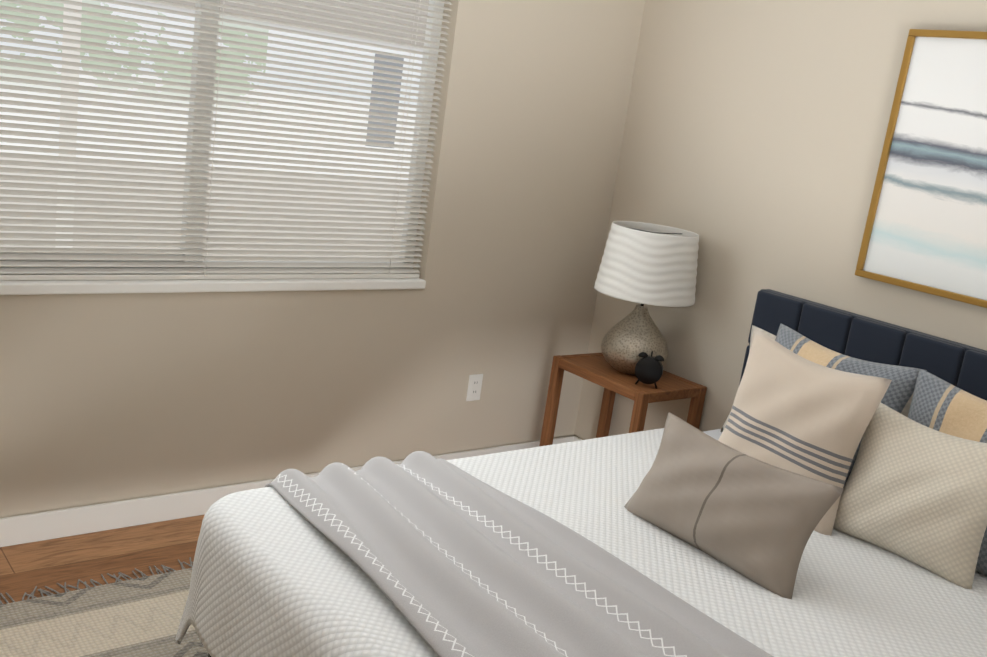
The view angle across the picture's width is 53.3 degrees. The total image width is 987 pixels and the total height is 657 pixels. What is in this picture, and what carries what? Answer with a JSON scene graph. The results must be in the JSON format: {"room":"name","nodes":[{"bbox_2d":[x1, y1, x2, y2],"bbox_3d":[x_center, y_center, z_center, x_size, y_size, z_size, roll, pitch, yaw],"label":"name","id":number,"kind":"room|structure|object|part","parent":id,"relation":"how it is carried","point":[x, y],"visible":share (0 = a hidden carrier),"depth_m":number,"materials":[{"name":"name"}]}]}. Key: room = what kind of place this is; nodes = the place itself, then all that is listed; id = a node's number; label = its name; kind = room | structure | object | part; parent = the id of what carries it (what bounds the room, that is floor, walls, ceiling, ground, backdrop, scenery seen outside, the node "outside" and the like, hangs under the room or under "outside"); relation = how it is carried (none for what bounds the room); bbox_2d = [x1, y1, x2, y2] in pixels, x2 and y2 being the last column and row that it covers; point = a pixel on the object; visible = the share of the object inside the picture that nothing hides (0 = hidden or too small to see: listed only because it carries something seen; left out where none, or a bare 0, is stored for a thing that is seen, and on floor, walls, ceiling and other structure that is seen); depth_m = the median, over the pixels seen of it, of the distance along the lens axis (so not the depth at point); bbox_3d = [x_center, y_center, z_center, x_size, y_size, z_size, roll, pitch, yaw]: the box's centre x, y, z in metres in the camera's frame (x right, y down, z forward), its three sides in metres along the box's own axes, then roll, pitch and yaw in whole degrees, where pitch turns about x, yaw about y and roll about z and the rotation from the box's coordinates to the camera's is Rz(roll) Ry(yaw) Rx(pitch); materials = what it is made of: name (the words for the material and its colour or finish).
{"room":"bedroom","nodes":[
{"label":"bedroom","id":0,"kind":"room"},
{"bbox_2d":[0,515,204,603],"bbox_3d":[0.145,1.217,1.935,3.910,0.100,4.250,-3,17,-39],"label":"floor","id":1,"kind":"structure","parent":0,"point":[27,568],"depth_m":3.05,"materials":[{"name":"brown wood"}]},
{"bbox_2d":[0,557,207,656],"bbox_3d":[-0.403,1.104,1.837,1.437,0.012,2.801,-3,17,-39],"label":"rug","id":2,"kind":"object","parent":1,"relation":"on","point":[139,617],"visible":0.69,"depth_m":2.69,"materials":[{"name":"beige fabric"}]},
{"bbox_2d":[175,289,986,656],"bbox_3d":[0.590,0.588,2.459,2.219,0.995,1.807,-3,17,-39],"label":"bed","id":3,"kind":"object","parent":1,"relation":"on","point":[821,491],"visible":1,"depth_m":2.40,"materials":[{"name":"white fabric"}]},
{"bbox_2d":[822,397,986,595],"bbox_3d":[1.128,0.433,2.618,0.169,0.390,0.420,18,3,-43],"label":"pillow","id":4,"kind":"object","parent":3,"relation":"on","point":[912,503],"depth_m":2.57,"materials":[{"name":"beige fabric"}]},
{"bbox_2d":[539,353,706,446],"bbox_3d":[0.506,0.438,4.017,0.370,0.555,0.510,-3,17,-39],"label":"nightstand","id":5,"kind":"object","parent":1,"relation":"on","point":[597,369],"visible":0.56,"depth_m":3.90,"materials":[{"name":"brown wood"}]},
{"bbox_3d":[0.542,0.179,3.957,0.294,0.013,0.434,-3,17,-39],"label":"panel","id":6,"kind":"part","parent":5,"relation":"part of","materials":[{"name":"brown wood"}]},
{"bbox_2d":[594,221,698,374],"bbox_3d":[0.590,-0.109,3.888,0.397,0.580,0.397,-3,17,-39],"label":"lamp","id":7,"kind":"object","parent":5,"relation":"on","point":[642,263],"visible":0.98,"depth_m":3.73,"materials":[{"name":"white fabric"}]},
{"bbox_3d":[0.611,-0.260,3.852,0.397,0.266,0.397,-3,17,-39],"label":"lamp shade","id":8,"kind":"part","parent":7,"relation":"part of","materials":[{"name":"white fabric"}]},
{"bbox_2d":[635,351,663,388],"bbox_3d":[0.593,0.154,3.749,0.104,0.141,0.046,12,14,15],"label":"alarm clock","id":9,"kind":"object","parent":5,"relation":"on","point":[648,369],"visible":1,"depth_m":3.73,"materials":[{"name":"black metal"}]},
{"bbox_2d":[0,0,644,517],"bbox_3d":[-0.937,-0.546,3.184,3.630,2.440,0.140,-3,17,-39],"label":"wall","id":10,"kind":"structure","parent":0,"point":[106,398],"depth_m":3.70,"materials":[{"name":"paint"}]},
{"bbox_2d":[0,278,425,294],"bbox_3d":[-0.971,-0.150,3.265,1.730,0.034,0.124,-3,17,-39],"label":"windowsill","id":11,"kind":"structure","parent":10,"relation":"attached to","point":[44,287],"depth_m":3.20,"materials":[{"name":"white paint"}]},
{"bbox_2d":[0,0,444,268],"bbox_3d":[-0.925,-0.710,3.176,1.730,1.098,0.050,-3,17,-39],"label":"window","id":12,"kind":"structure","parent":10,"relation":"in","point":[214,57],"depth_m":3.21,"materials":[{"name":"white plastic"}]},
{"bbox_2d":[0,0,452,280],"bbox_3d":[-0.882,-0.691,3.123,1.714,1.096,0.040,-3,17,-39],"label":"window blinds","id":13,"kind":"object","parent":12,"relation":"attached to","point":[21,274],"visible":1,"depth_m":3.16,"materials":[{"name":"white plastic"}]},
{"bbox_2d":[0,436,571,546],"bbox_3d":[-1.048,0.605,3.391,3.570,0.095,0.018,-3,17,-39],"label":"baseboard","id":14,"kind":"structure","parent":10,"relation":"attached to","point":[34,527],"depth_m":3.25,"materials":[{"name":"white"}]},
{"bbox_2d":[466,374,482,400],"bbox_3d":[-0.077,0.244,4.063,0.070,0.114,0.008,-3,17,-39],"label":"electrical outlet","id":15,"kind":"object","parent":10,"relation":"attached to","point":[474,387],"visible":1,"depth_m":4.06,"materials":[{"name":"white plastic"}]},
{"bbox_2d":[574,0,986,439],"bbox_3d":[1.788,-0.078,2.824,0.140,2.440,4.250,-3,17,-39],"label":"wall","id":16,"kind":"structure","parent":0,"point":[754,135],"depth_m":3.69,"materials":[{"name":"paint"}]},
{"bbox_2d":[572,436,581,441],"bbox_3d":[1.568,1.056,3.041,0.018,0.095,3.970,-3,17,-39],"label":"baseboard","id":17,"kind":"structure","parent":16,"relation":"attached to","point":[574,438],"depth_m":4.49,"materials":[{"name":"white"}]},
{"bbox_2d":[855,29,986,307],"bbox_3d":[1.551,-0.463,2.950,0.040,0.810,0.840,-3,17,-39],"label":"picture","id":18,"kind":"object","parent":16,"relation":"attached to","point":[925,230],"visible":0.98,"depth_m":3.12,"materials":[{"name":"white paper"}]},
{"label":"outside","id":19,"kind":"structure","parent":0,"visible":0},
{"bbox_2d":[0,0,428,257],"bbox_3d":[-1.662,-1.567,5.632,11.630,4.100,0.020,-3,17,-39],"label":"view","id":20,"kind":"structure","parent":19,"point":[190,68],"depth_m":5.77,"materials":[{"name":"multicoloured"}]}
]}

